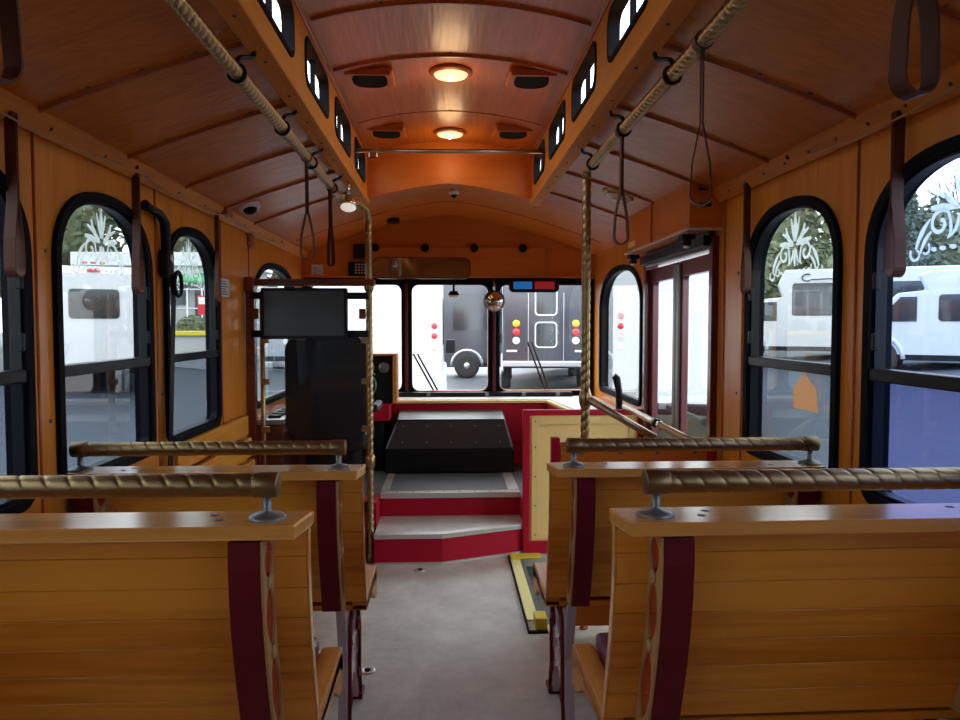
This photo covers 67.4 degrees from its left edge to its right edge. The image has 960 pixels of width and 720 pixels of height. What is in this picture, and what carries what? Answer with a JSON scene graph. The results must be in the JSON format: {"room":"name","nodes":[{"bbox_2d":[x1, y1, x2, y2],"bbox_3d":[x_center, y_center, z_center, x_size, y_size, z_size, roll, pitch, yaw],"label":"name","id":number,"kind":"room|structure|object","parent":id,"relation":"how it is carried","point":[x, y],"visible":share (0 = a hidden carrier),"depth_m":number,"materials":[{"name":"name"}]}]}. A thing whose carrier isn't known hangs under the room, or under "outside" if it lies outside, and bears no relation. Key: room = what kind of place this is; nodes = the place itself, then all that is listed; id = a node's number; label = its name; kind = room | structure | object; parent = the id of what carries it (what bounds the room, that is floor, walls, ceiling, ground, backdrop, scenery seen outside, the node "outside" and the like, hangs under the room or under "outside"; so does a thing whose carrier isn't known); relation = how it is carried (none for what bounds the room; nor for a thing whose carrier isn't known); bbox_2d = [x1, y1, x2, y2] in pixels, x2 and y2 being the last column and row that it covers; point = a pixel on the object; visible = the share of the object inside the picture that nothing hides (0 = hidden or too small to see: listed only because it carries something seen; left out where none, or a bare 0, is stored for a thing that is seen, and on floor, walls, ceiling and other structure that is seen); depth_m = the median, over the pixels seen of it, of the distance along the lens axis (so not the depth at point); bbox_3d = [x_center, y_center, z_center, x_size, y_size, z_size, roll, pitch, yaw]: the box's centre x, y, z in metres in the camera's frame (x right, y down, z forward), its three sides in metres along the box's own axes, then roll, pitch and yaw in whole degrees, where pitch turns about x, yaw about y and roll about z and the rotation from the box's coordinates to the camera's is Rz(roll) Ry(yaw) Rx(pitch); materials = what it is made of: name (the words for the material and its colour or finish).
{"room":"vehicle interior","nodes":[
{"label":"vehicle interior","id":0,"kind":"room"},
{"bbox_2d":[0,118,301,513],"bbox_3d":[-1.293,0.482,2.198,0.056,2.430,7.460,0,3,-3],"label":"wall","id":1,"kind":"structure","parent":0,"point":[50,174],"depth_m":2.52,"materials":[{"name":"brown wood"}]},
{"bbox_2d":[3,111,25,277],"bbox_3d":[-1.231,-0.434,1.897,0.030,0.432,0.048,0,3,-3],"label":"strap","id":2,"kind":"object","parent":1,"relation":"hanging from","point":[13,239],"visible":0.97,"depth_m":1.89,"materials":[{"name":"brown leather"}]},
{"bbox_2d":[0,169,37,513],"bbox_3d":[-1.264,-0.049,1.668,0.073,0.954,0.694,0,3,-3],"label":"window","id":3,"kind":"structure","parent":1,"relation":"in","point":[18,409],"depth_m":1.98,"materials":[{"name":"black metal"}]},
{"bbox_2d":[51,192,156,474],"bbox_3d":[-1.302,-0.088,2.492,0.073,0.954,0.704,0,3,-3],"label":"window","id":4,"kind":"structure","parent":1,"relation":"in","point":[114,400],"depth_m":2.50,"materials":[{"name":"black metal"}]},
{"bbox_2d":[131,173,144,293],"bbox_3d":[-1.266,-0.465,2.656,0.028,0.442,0.048,0,3,-3],"label":"strap","id":5,"kind":"object","parent":1,"relation":"hanging from","point":[137,265],"visible":0.99,"depth_m":2.65,"materials":[{"name":"brown leather"}]},
{"bbox_2d":[0,111,282,242],"bbox_3d":[-1.257,-0.684,2.616,0.032,0.056,4.616,0,3,-3],"label":"cord","id":6,"kind":"object","parent":1,"relation":"attached to","point":[1,112],"visible":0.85,"depth_m":2.38,"materials":[{"name":"brown plastic"}]},
{"bbox_2d":[0,87,307,257],"bbox_3d":[-1.242,-0.685,2.115,0.055,0.090,7.400,0,3,-3],"label":"trim","id":7,"kind":"structure","parent":1,"relation":"attached to","point":[45,122],"depth_m":2.46,"materials":[{"name":"brown wood"}]},
{"bbox_2d":[141,200,183,465],"bbox_3d":[-1.274,0.013,2.914,0.058,1.262,0.306,0,3,-3],"label":"belt","id":8,"kind":"object","parent":1,"relation":"attached to","point":[166,256],"visible":0.98,"depth_m":2.94,"materials":[{"name":"black"}]},
{"bbox_2d":[163,227,221,441],"bbox_3d":[-1.341,-0.127,3.330,0.073,0.954,0.704,0,3,-3],"label":"window","id":9,"kind":"structure","parent":1,"relation":"in","point":[197,374],"depth_m":3.43,"materials":[{"name":"black metal"}]},
{"bbox_2d":[214,213,220,301],"bbox_3d":[-1.308,-0.509,3.584,0.024,0.442,0.048,0,3,-3],"label":"strap","id":10,"kind":"object","parent":1,"relation":"hanging from","point":[217,278],"visible":0.98,"depth_m":3.58,"materials":[{"name":"brown leather"}]},
{"bbox_2d":[255,263,294,407],"bbox_3d":[-1.417,-0.191,4.947,0.069,0.929,1.224,0,3,-3],"label":"window","id":11,"kind":"structure","parent":1,"relation":"in","point":[278,269],"depth_m":4.86,"materials":[{"name":"black rubber"}]},
{"bbox_2d":[211,0,368,204],"bbox_3d":[-0.593,-1.003,1.497,0.067,0.338,6.136,0,3,-3],"label":"wall","id":12,"kind":"structure","parent":0,"point":[247,19],"depth_m":2.45,"materials":[{"name":"brown wood"}]},
{"bbox_2d":[257,0,294,57],"bbox_3d":[-0.613,-1.050,2.102,0.040,0.178,0.498,0,3,-3],"label":"clerestory window","id":13,"kind":"structure","parent":12,"relation":"in","point":[286,35],"depth_m":2.31,"materials":[{"name":"black metal"}]},
{"bbox_2d":[305,36,328,118],"bbox_3d":[-0.645,-1.083,2.791,0.040,0.178,0.498,0,3,-3],"label":"clerestory window","id":14,"kind":"structure","parent":12,"relation":"in","point":[316,67],"depth_m":2.80,"materials":[{"name":"black metal"}]},
{"bbox_2d":[335,96,350,157],"bbox_3d":[-0.676,-1.115,3.474,0.040,0.178,0.508,0,3,-3],"label":"clerestory window","id":15,"kind":"structure","parent":12,"relation":"in","point":[341,118],"depth_m":3.51,"materials":[{"name":"black rubber"}]},
{"bbox_2d":[354,136,365,182],"bbox_3d":[-0.707,-1.147,4.148,0.040,0.178,0.478,0,3,-3],"label":"clerestory window","id":16,"kind":"structure","parent":12,"relation":"in","point":[359,158],"depth_m":4.27,"materials":[{"name":"black metal"}]},
{"bbox_2d":[364,463,521,518],"bbox_3d":[-0.217,0.990,5.218,2.380,0.331,1.460,0,3,-3],"label":"platform","id":17,"kind":"object","parent":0,"point":[488,493],"visible":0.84,"depth_m":4.67,"materials":[{"name":"paint"}]},
{"bbox_2d":[257,406,304,464],"bbox_3d":[-1.301,0.590,4.799,0.173,0.521,0.820,0,3,-3],"label":"console","id":18,"kind":"object","parent":17,"relation":"on","point":[276,419],"visible":0.41,"depth_m":4.40,"materials":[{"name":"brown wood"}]},
{"bbox_2d":[285,337,381,464],"bbox_3d":[-0.925,0.347,4.694,0.560,1.016,0.540,0,3,-3],"label":"seat","id":19,"kind":"object","parent":17,"relation":"on","point":[325,395],"visible":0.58,"depth_m":4.42,"materials":[{"name":"black leather"}]},
{"bbox_2d":[291,424,373,449],"bbox_3d":[-0.957,0.497,4.740,0.480,0.120,0.460,0,3,-3],"label":"seat cushion","id":20,"kind":"object","parent":19,"relation":"on","point":[359,442],"depth_m":4.52,"materials":[{"name":"black leather"}]},
{"bbox_2d":[362,353,398,470],"bbox_3d":[-0.941,0.378,5.569,0.628,0.871,0.565,0,3,-3],"label":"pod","id":21,"kind":"object","parent":17,"relation":"on","point":[385,365],"visible":0.34,"depth_m":5.36,"materials":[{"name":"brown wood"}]},
{"bbox_2d":[385,409,513,472],"bbox_3d":[-0.229,0.606,5.420,0.945,0.426,0.340,0,3,-3],"label":"engine cover","id":22,"kind":"object","parent":17,"relation":"on","point":[420,441],"visible":1,"depth_m":5.28,"materials":[{"name":"black"}]},
{"bbox_2d":[385,411,512,449],"bbox_3d":[-0.229,0.524,5.419,0.938,0.242,0.334,0,3,-3],"label":"hood","id":23,"kind":"object","parent":22,"relation":"attached to","point":[412,430],"depth_m":5.31,"materials":[{"name":"black plastic"}]},
{"bbox_2d":[392,391,615,462],"bbox_3d":[0.146,0.560,5.223,1.648,0.541,1.378,0,3,-3],"label":"dashboard","id":24,"kind":"object","parent":17,"relation":"on","point":[512,403],"visible":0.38,"depth_m":5.62,"materials":[{"name":"paint"}]},
{"bbox_2d":[399,391,571,396],"bbox_3d":[0.043,0.277,5.858,1.420,0.036,0.060,0,3,-3],"label":"vent","id":25,"kind":"object","parent":24,"relation":"attached to","point":[505,393],"depth_m":5.83,"materials":[{"name":"black"}]},
{"bbox_2d":[301,215,594,437],"bbox_3d":[-0.250,0.157,5.908,2.480,2.730,0.121,0,3,-3],"label":"wall","id":26,"kind":"structure","parent":0,"point":[493,250],"depth_m":5.85,"materials":[{"name":"brown wood"}]},
{"bbox_2d":[348,262,372,275],"bbox_3d":[-0.958,-0.732,5.802,0.200,0.115,0.063,0,3,-3],"label":"keypad","id":27,"kind":"object","parent":26,"relation":"attached to","point":[354,268],"visible":0.67,"depth_m":5.77,"materials":[{"name":"black plastic"}]},
{"bbox_2d":[372,257,470,278],"bbox_3d":[-0.456,-0.721,5.690,0.762,0.173,0.275,0,3,-3],"label":"mirror","id":28,"kind":"object","parent":26,"relation":"attached to","point":[382,267],"visible":1,"depth_m":5.55,"materials":[{"name":"brown mirror"}]},
{"bbox_2d":[302,277,593,395],"bbox_3d":[-0.250,-0.183,5.883,2.360,0.970,0.071,0,3,-3],"label":"window","id":29,"kind":"structure","parent":26,"relation":"in","point":[406,286],"depth_m":5.86,"materials":[{"name":"black rubber"}]},
{"bbox_2d":[484,278,504,311],"bbox_3d":[0.125,-0.524,5.777,0.135,0.271,0.137,2,3,35],"label":"convex mirror","id":30,"kind":"object","parent":26,"relation":"attached to","point":[494,300],"visible":1,"depth_m":5.76,"materials":[{"name":"grey metal"}]},
{"bbox_2d":[508,279,558,292],"bbox_3d":[0.435,-0.599,5.825,0.405,0.103,0.078,0,3,-3],"label":"signal light","id":31,"kind":"object","parent":26,"relation":"attached to","point":[515,285],"visible":1,"depth_m":5.79,"materials":[{"name":"black"}]},
{"bbox_2d":[374,515,521,564],"bbox_3d":[-0.183,1.100,4.492,0.900,0.179,0.522,0,3,-3],"label":"step","id":32,"kind":"structure","parent":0,"point":[398,540],"depth_m":4.32,"materials":[{"name":"paint"}]},
{"bbox_2d":[313,554,608,719],"bbox_3d":[-0.081,1.286,2.262,2.380,0.137,7.400,0,3,-3],"label":"floor","id":33,"kind":"structure","parent":0,"point":[450,641],"depth_m":3.14,"materials":[{"name":"grey plastic"}]},
{"bbox_2d":[0,472,342,719],"bbox_3d":[-0.796,0.726,1.625,0.910,1.042,0.582,0,3,-3],"label":"seat","id":34,"kind":"object","parent":33,"relation":"on","point":[202,615],"visible":1,"depth_m":1.43,"materials":[{"name":"brown wood"}]},
{"bbox_2d":[173,415,254,465],"bbox_3d":[-1.118,0.785,3.579,0.429,0.895,1.070,0,3,-3],"label":"bench","id":35,"kind":"object","parent":33,"relation":"on","point":[234,430],"visible":0.15,"depth_m":3.62,"materials":[{"name":"orange wood"}]},
{"bbox_2d":[65,440,376,719],"bbox_3d":[-0.832,0.762,2.507,0.910,1.042,0.582,0,3,-3],"label":"seat","id":36,"kind":"object","parent":33,"relation":"on","point":[343,584],"visible":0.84,"depth_m":2.29,"materials":[{"name":"brown wood"}]},
{"bbox_2d":[244,277,374,560],"bbox_3d":[-0.987,0.360,4.226,0.746,1.682,0.080,0,3,-3],"label":"frame","id":37,"kind":"structure","parent":33,"relation":"on","point":[250,283],"depth_m":4.18,"materials":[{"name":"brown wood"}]},
{"bbox_2d":[250,288,368,338],"bbox_3d":[-0.984,-0.267,4.146,0.675,0.292,0.064,0,3,-3],"label":"monitor","id":38,"kind":"object","parent":37,"relation":"attached to","point":[286,313],"visible":1,"depth_m":4.11,"materials":[{"name":"black plastic"}]},
{"bbox_2d":[508,553,548,633],"bbox_3d":[0.291,1.243,3.829,0.194,0.155,1.102,0,3,-3],"label":"edging","id":39,"kind":"object","parent":33,"relation":"on","point":[531,611],"visible":0.98,"depth_m":3.74,"materials":[{"name":"yellow rubber"}]},
{"bbox_2d":[522,409,641,553],"bbox_3d":[0.633,0.748,4.437,0.743,0.888,0.044,0,3,-3],"label":"panel","id":40,"kind":"object","parent":33,"relation":"on","point":[539,425],"visible":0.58,"depth_m":4.41,"materials":[{"name":"paint"}]},
{"bbox_2d":[622,404,691,437],"bbox_3d":[0.916,0.325,3.830,0.047,0.056,1.191,0,3,-3],"label":"grab bar","id":41,"kind":"object","parent":40,"relation":"attached to","point":[654,422],"visible":0.91,"depth_m":3.70,"materials":[{"name":"silver metal"}]},
{"bbox_2d":[550,436,715,625],"bbox_3d":[0.686,0.795,3.246,0.741,0.905,0.040,0,3,-3],"label":"panel","id":42,"kind":"object","parent":33,"relation":"on","point":[595,615],"visible":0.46,"depth_m":3.22,"materials":[{"name":"paint"}]},
{"bbox_2d":[533,436,825,719],"bbox_3d":[0.655,0.758,2.580,0.889,1.042,0.582,0,3,-3],"label":"seat","id":43,"kind":"object","parent":33,"relation":"on","point":[577,572],"visible":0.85,"depth_m":2.36,"materials":[{"name":"brown wood"}]},
{"bbox_2d":[571,467,959,719],"bbox_3d":[0.696,0.723,1.688,0.889,1.042,0.582,0,3,-3],"label":"seat","id":44,"kind":"object","parent":33,"relation":"on","point":[849,611],"visible":1,"depth_m":1.49,"materials":[{"name":"brown wood"}]},
{"bbox_2d":[596,632,607,666],"bbox_3d":[0.709,0.751,1.785,0.792,0.047,0.315,0,3,-3],"label":"seat cushion","id":45,"kind":"object","parent":44,"relation":"on","point":[601,638],"depth_m":1.85,"materials":[{"name":"purple fabric"}]},
{"bbox_2d":[0,0,959,255],"bbox_3d":[-0.082,-0.990,2.184,2.460,0.649,7.460,0,3,-3],"label":"ceiling","id":46,"kind":"structure","parent":0,"point":[130,75],"depth_m":2.61,"materials":[{"name":"brown wood"}]},
{"bbox_2d":[164,0,374,562],"bbox_3d":[-0.647,0.226,1.525,0.170,2.204,5.481,0,3,-1],"label":"grab rail","id":47,"kind":"object","parent":46,"relation":"attached to","point":[236,72],"visible":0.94,"depth_m":2.69,"materials":[{"name":"gold metal"}]},
{"bbox_2d":[0,0,23,83],"bbox_3d":[-0.624,-0.562,0.917,0.048,0.411,0.065,0,3,-3],"label":"strap","id":48,"kind":"object","parent":47,"relation":"hanging from","point":[10,25],"visible":1,"depth_m":0.95,"materials":[{"name":"brown leather"}]},
{"bbox_2d":[299,151,315,260],"bbox_3d":[-0.719,-0.640,2.993,0.066,0.451,0.033,-1,3,-19],"label":"strap","id":49,"kind":"object","parent":47,"relation":"hanging from","point":[311,158],"visible":0.83,"depth_m":2.99,"materials":[{"name":"brown leather"}]},
{"bbox_2d":[325,181,335,266],"bbox_3d":[-0.747,-0.682,3.602,0.048,0.426,0.057,0,3,-3],"label":"strap","id":50,"kind":"object","parent":47,"relation":"hanging from","point":[330,239],"visible":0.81,"depth_m":3.59,"materials":[{"name":"brown leather"}]},
{"bbox_2d":[339,181,356,211],"bbox_3d":[-0.690,-0.877,3.768,0.092,0.198,0.090,0,3,-3],"label":"spotlight","id":51,"kind":"object","parent":46,"relation":"hanging from","point":[348,204],"visible":0.99,"depth_m":3.75,"materials":[{"name":"silver metal"}]},
{"bbox_2d":[344,67,395,87],"bbox_3d":[-0.496,-1.268,3.242,0.220,0.042,0.225,0,3,-3],"label":"ceiling speaker","id":52,"kind":"object","parent":46,"relation":"attached to","point":[376,77],"visible":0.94,"depth_m":3.20,"materials":[{"name":"brown wood"}]},
{"bbox_2d":[352,75,386,87],"bbox_3d":[-0.497,-1.261,3.250,0.156,0.012,0.170,0,3,-3],"label":"grille","id":53,"kind":"object","parent":52,"relation":"attached to","point":[363,81],"depth_m":3.25,"materials":[{"name":"black plastic"}]},
{"bbox_2d":[367,124,406,138],"bbox_3d":[-0.538,-1.310,4.140,0.220,0.042,0.225,0,3,-3],"label":"ceiling speaker","id":54,"kind":"object","parent":46,"relation":"attached to","point":[395,130],"visible":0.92,"depth_m":4.08,"materials":[{"name":"brown wood"}]},
{"bbox_2d":[433,127,465,138],"bbox_3d":[-0.180,-1.342,4.298,0.196,0.048,0.196,0,3,-3],"label":"ceiling lamp","id":55,"kind":"object","parent":46,"relation":"attached to","point":[444,132],"visible":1,"depth_m":4.25,"materials":[{"name":"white glass"}]},
{"bbox_2d":[429,63,471,81],"bbox_3d":[-0.133,-1.294,3.280,0.196,0.048,0.196,0,3,-3],"label":"ceiling lamp","id":56,"kind":"object","parent":46,"relation":"attached to","point":[449,72],"visible":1,"depth_m":3.23,"materials":[{"name":"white glass"}]},
{"bbox_2d":[493,124,532,138],"bbox_3d":[0.192,-1.311,4.154,0.220,0.042,0.225,0,3,-3],"label":"ceiling speaker","id":57,"kind":"object","parent":46,"relation":"attached to","point":[501,130],"visible":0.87,"depth_m":4.10,"materials":[{"name":"brown wood"}]},
{"bbox_2d":[505,67,556,88],"bbox_3d":[0.234,-1.269,3.255,0.220,0.042,0.225,0,3,-3],"label":"ceiling speaker","id":58,"kind":"object","parent":46,"relation":"attached to","point":[517,77],"visible":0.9,"depth_m":3.21,"materials":[{"name":"brown wood"}]},
{"bbox_2d":[514,76,548,88],"bbox_3d":[0.233,-1.262,3.263,0.156,0.012,0.170,0,3,-3],"label":"grille","id":59,"kind":"object","parent":58,"relation":"attached to","point":[523,82],"depth_m":3.26,"materials":[{"name":"black plastic"}]},
{"bbox_2d":[579,0,751,629],"bbox_3d":[0.565,0.248,1.080,0.369,2.202,4.472,0,3,1],"label":"grab rail","id":60,"kind":"object","parent":46,"relation":"attached to","point":[672,74],"visible":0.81,"depth_m":2.96,"materials":[{"name":"gold metal"}]},
{"bbox_2d":[613,129,628,244],"bbox_3d":[0.510,-0.632,2.599,0.056,0.431,0.025,0,3,-6],"label":"strap","id":61,"kind":"object","parent":60,"relation":"hanging from","point":[621,139],"visible":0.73,"depth_m":2.59,"materials":[{"name":"brown leather"}]},
{"bbox_2d":[689,30,713,206],"bbox_3d":[0.548,-0.596,1.781,0.057,0.426,0.035,0,3,6],"label":"strap","id":62,"kind":"object","parent":60,"relation":"hanging from","point":[694,44],"visible":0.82,"depth_m":1.77,"materials":[{"name":"brown leather"}]},
{"bbox_2d":[888,0,940,100],"bbox_3d":[0.585,-0.562,0.962,0.057,0.416,0.034,0,3,-7],"label":"strap","id":63,"kind":"object","parent":60,"relation":"hanging from","point":[900,86],"visible":1,"depth_m":0.97,"materials":[{"name":"brown leather"}]},
{"bbox_2d":[530,0,698,206],"bbox_3d":[0.489,-1.005,1.546,0.067,0.338,6.136,0,3,-3],"label":"wall","id":64,"kind":"structure","parent":0,"point":[660,19],"depth_m":2.49,"materials":[{"name":"brown wood"}]},
{"bbox_2d":[356,148,542,157],"bbox_3d":[-0.163,-1.133,3.948,1.020,0.054,0.024,0,3,-3],"label":"bar","id":65,"kind":"object","parent":64,"relation":"attached to","point":[372,152],"visible":1,"depth_m":3.94,"materials":[{"name":"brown metal"}]},
{"bbox_2d":[533,139,544,184],"bbox_3d":[0.360,-1.149,4.196,0.040,0.178,0.478,0,3,-3],"label":"clerestory window","id":66,"kind":"structure","parent":64,"relation":"in","point":[537,173],"depth_m":4.32,"materials":[{"name":"black metal"}]},
{"bbox_2d":[548,100,565,159],"bbox_3d":[0.391,-1.117,3.523,0.040,0.178,0.508,0,3,-3],"label":"clerestory window","id":67,"kind":"structure","parent":64,"relation":"in","point":[557,121],"depth_m":3.54,"materials":[{"name":"black rubber"}]},
{"bbox_2d":[571,41,596,121],"bbox_3d":[0.422,-1.085,2.839,0.040,0.178,0.498,0,3,-3],"label":"clerestory window","id":68,"kind":"structure","parent":64,"relation":"in","point":[584,71],"depth_m":2.84,"materials":[{"name":"black metal"}]},
{"bbox_2d":[607,0,647,62],"bbox_3d":[0.454,-1.053,2.151,0.040,0.178,0.498,0,3,-3],"label":"clerestory window","id":69,"kind":"structure","parent":64,"relation":"in","point":[614,43],"depth_m":2.33,"materials":[{"name":"black metal"}]},
{"bbox_2d":[593,95,959,719],"bbox_3d":[1.129,0.477,2.309,0.056,2.430,7.460,0,3,-3],"label":"wall","id":70,"kind":"structure","parent":0,"point":[850,179],"depth_m":2.22,"materials":[{"name":"brown wood"}]},
{"bbox_2d":[598,264,642,406],"bbox_3d":[0.998,-0.196,5.057,0.069,0.929,1.224,0,3,-3],"label":"window","id":71,"kind":"structure","parent":70,"relation":"in","point":[607,284],"depth_m":5.47,"materials":[{"name":"black rubber"}]},
{"bbox_2d":[624,182,722,254],"bbox_3d":[0.960,-0.728,3.706,0.160,0.265,1.133,0,3,-3],"label":"compartment","id":72,"kind":"object","parent":70,"relation":"attached to","point":[658,225],"depth_m":3.38,"materials":[{"name":"brown wood"}]},
{"bbox_2d":[640,231,718,437],"bbox_3d":[1.033,0.432,3.811,0.110,2.078,1.130,0,3,-3],"label":"door","id":73,"kind":"structure","parent":70,"relation":"in","point":[674,262],"depth_m":3.73,"materials":[{"name":"red paint"}]},
{"bbox_2d":[740,183,751,293],"bbox_3d":[1.052,-0.479,2.842,0.026,0.432,0.048,0,3,-3],"label":"strap","id":74,"kind":"object","parent":70,"relation":"hanging from","point":[746,269],"visible":0.98,"depth_m":2.83,"materials":[{"name":"brown leather"}]},
{"bbox_2d":[742,196,842,467],"bbox_3d":[1.111,-0.091,2.557,0.073,0.954,0.694,0,3,-3],"label":"window","id":75,"kind":"structure","parent":70,"relation":"in","point":[768,410],"depth_m":2.60,"materials":[{"name":"black metal"}]},
{"bbox_2d":[793,373,817,412],"bbox_3d":[1.121,0.109,2.479,0.002,0.128,0.175,0,3,-3],"label":"tag","id":76,"kind":"object","parent":75,"relation":"attached to","point":[804,391],"visible":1,"depth_m":2.48,"materials":[{"name":"orange paper"}]},
{"bbox_2d":[712,61,959,201],"bbox_3d":[1.143,-0.626,0.850,0.055,0.090,4.650,0,3,-3],"label":"trim","id":77,"kind":"structure","parent":70,"relation":"attached to","point":[878,114],"depth_m":2.14,"materials":[{"name":"brown wood"}]},
{"bbox_2d":[785,84,959,159],"bbox_3d":[1.109,-0.628,1.444,0.032,0.056,2.056,0,3,-3],"label":"cord","id":78,"kind":"object","parent":70,"relation":"attached to","point":[958,85],"visible":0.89,"depth_m":1.91,"materials":[{"name":"brown plastic"}]},
{"bbox_2d":[883,110,905,276],"bbox_3d":[1.096,-0.434,1.894,0.032,0.432,0.048,0,3,-3],"label":"strap","id":79,"kind":"object","parent":70,"relation":"hanging from","point":[894,264],"visible":0.97,"depth_m":1.89,"materials":[{"name":"brown leather"}]},
{"bbox_2d":[859,134,959,503],"bbox_3d":[1.149,-0.052,1.729,0.073,0.954,0.694,0,3,-3],"label":"window","id":80,"kind":"structure","parent":70,"relation":"in","point":[908,418],"depth_m":1.95,"materials":[{"name":"black metal"}]},
{"label":"outside","id":81,"kind":"structure","parent":0,"visible":0},
{"bbox_2d":[0,333,959,437],"bbox_3d":[-1.602,-0.276,34.989,120.000,0.950,150.000,0,3,-3],"label":"ground","id":82,"kind":"structure","parent":81,"point":[522,378],"depth_m":22.05,"materials":[{"name":"grey asphalt"}]},
{"bbox_2d":[0,205,100,297],"bbox_3d":[-20.000,-5.962,30.258,8.162,11.064,7.847,0,3,-3],"label":"leafy tree","id":83,"kind":"object","parent":82,"relation":"on","point":[74,237],"visible":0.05,"depth_m":29.99,"materials":[{"name":"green plant"}]},
{"bbox_2d":[0,207,126,289],"bbox_3d":[-22.730,-6.392,39.141,6.767,11.086,6.813,2,4,40],"label":"leafy tree","id":84,"kind":"object","parent":82,"relation":"on","point":[109,221],"visible":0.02,"depth_m":39.32,"materials":[{"name":"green plant"}]},
{"bbox_2d":[62,261,133,363],"bbox_3d":[-9.391,-0.778,17.526,2.700,2.700,6.740,-1,3,-28],"label":"bus","id":85,"kind":"object","parent":82,"relation":"on","point":[97,305],"visible":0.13,"depth_m":14.68,"materials":[{"name":"grey paint"}]},
{"bbox_2d":[70,252,272,358],"bbox_3d":[-11.857,-1.984,28.225,6.300,4.100,4.800,0,3,-3],"label":"building","id":86,"kind":"structure","parent":82,"relation":"on","point":[192,294],"depth_m":26.56,"materials":[{"name":"concrete"}]},
{"bbox_2d":[175,331,205,352],"bbox_3d":[-9.367,-0.315,23.106,3.400,1.250,1.800,0,3,-3],"label":"planter","id":87,"kind":"object","parent":82,"relation":"on","point":[185,341],"visible":0.07,"depth_m":22.31,"materials":[{"name":"concrete"}]},
{"bbox_2d":[175,314,204,330],"bbox_3d":[-9.207,-1.037,23.073,1.088,0.856,1.060,0,3,-3],"label":"shrub","id":88,"kind":"object","parent":87,"relation":"in","point":[193,322],"visible":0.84,"depth_m":22.79,"materials":[{"name":"green plant"}]},
{"bbox_2d":[173,237,279,286],"bbox_3d":[-12.656,-5.668,35.597,7.211,10.174,6.776,0,3,-3],"label":"leafy tree","id":89,"kind":"object","parent":82,"relation":"on","point":[181,242],"visible":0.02,"depth_m":33.28,"materials":[{"name":"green plant"}]},
{"bbox_2d":[265,287,287,368],"bbox_3d":[-6.252,-1.136,27.169,2.700,2.907,6.140,0,3,-3],"label":"bus","id":90,"kind":"object","parent":82,"relation":"on","point":[275,349],"visible":0.12,"depth_m":24.22,"materials":[{"name":"grey paint"}]},
{"bbox_2d":[313,285,454,389],"bbox_3d":[-1.857,-0.507,13.871,2.800,3.405,6.340,0,3,-3],"label":"bus","id":91,"kind":"object","parent":82,"relation":"on","point":[427,300],"visible":0.3,"depth_m":10.85,"materials":[{"name":"grey paint"}]},
{"bbox_2d":[444,285,612,377],"bbox_3d":[2.139,-1.361,26.692,7.420,3.900,2.440,0,3,-3],"label":"bus","id":92,"kind":"object","parent":82,"relation":"on","point":[465,316],"visible":0.33,"depth_m":25.43,"materials":[{"name":"grey paint"}]},
{"bbox_2d":[500,285,581,388],"bbox_3d":[1.928,-0.987,22.240,2.850,3.504,6.140,0,3,3],"label":"bus","id":93,"kind":"object","parent":82,"relation":"on","point":[552,321],"visible":0.77,"depth_m":19.30,"materials":[{"name":"grey paint"}]},
{"bbox_2d":[612,271,708,415],"bbox_3d":[3.616,-0.502,12.760,2.090,3.200,5.220,1,3,17],"label":"bus","id":94,"kind":"object","parent":82,"relation":"on","point":[626,303],"visible":0.25,"depth_m":10.45,"materials":[{"name":"grey paint"}]},
{"bbox_2d":[764,240,798,298],"bbox_3d":[11.653,-3.083,31.131,5.221,5.240,4.956,0,3,-3],"label":"leafy tree","id":95,"kind":"object","parent":82,"relation":"on","point":[771,290],"visible":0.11,"depth_m":29.82,"materials":[{"name":"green plant"}]},
{"bbox_2d":[772,208,830,266],"bbox_3d":[14.539,-6.306,36.420,7.308,11.171,7.504,2,3,30],"label":"leafy tree","id":96,"kind":"object","parent":82,"relation":"on","point":[809,216],"visible":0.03,"depth_m":34.03,"materials":[{"name":"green plant"}]},
{"bbox_2d":[793,238,832,269],"bbox_3d":[15.879,-2.979,31.918,4.125,4.960,4.034,0,3,7],"label":"leafy tree","id":97,"kind":"object","parent":82,"relation":"on","point":[825,253],"visible":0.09,"depth_m":31.57,"materials":[{"name":"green plant"}]},
{"bbox_2d":[763,265,959,353],"bbox_3d":[11.067,-1.269,21.572,7.540,2.800,2.700,1,3,23],"label":"bus","id":98,"kind":"object","parent":82,"relation":"on","point":[800,319],"visible":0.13,"depth_m":21.02,"materials":[{"name":"grey paint"}]},
{"bbox_2d":[904,204,923,266],"bbox_3d":[16.355,-3.157,27.677,2.706,5.711,2.528,0,3,-3],"label":"evergreen tree","id":99,"kind":"object","parent":82,"relation":"on","point":[911,240],"visible":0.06,"depth_m":27.33,"materials":[{"name":"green plant"}]},
{"bbox_2d":[908,191,938,265],"bbox_3d":[19.950,-4.684,33.764,4.371,8.182,4.297,0,3,10],"label":"evergreen tree","id":100,"kind":"object","parent":82,"relation":"on","point":[929,260],"visible":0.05,"depth_m":33.12,"materials":[{"name":"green plant"}]},
{"bbox_2d":[891,269,959,368],"bbox_3d":[11.705,-0.920,16.298,6.540,2.700,2.700,2,3,34],"label":"bus","id":101,"kind":"object","parent":82,"relation":"on","point":[925,323],"visible":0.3,"depth_m":16.09,"materials":[{"name":"grey paint"}]},
{"bbox_2d":[920,195,959,265],"bbox_3d":[26.515,-5.161,40.858,7.259,8.468,7.038,-1,3,-24],"label":"leafy tree","id":102,"kind":"object","parent":82,"relation":"on","point":[949,256],"visible":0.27,"depth_m":38.88,"materials":[{"name":"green plant"}]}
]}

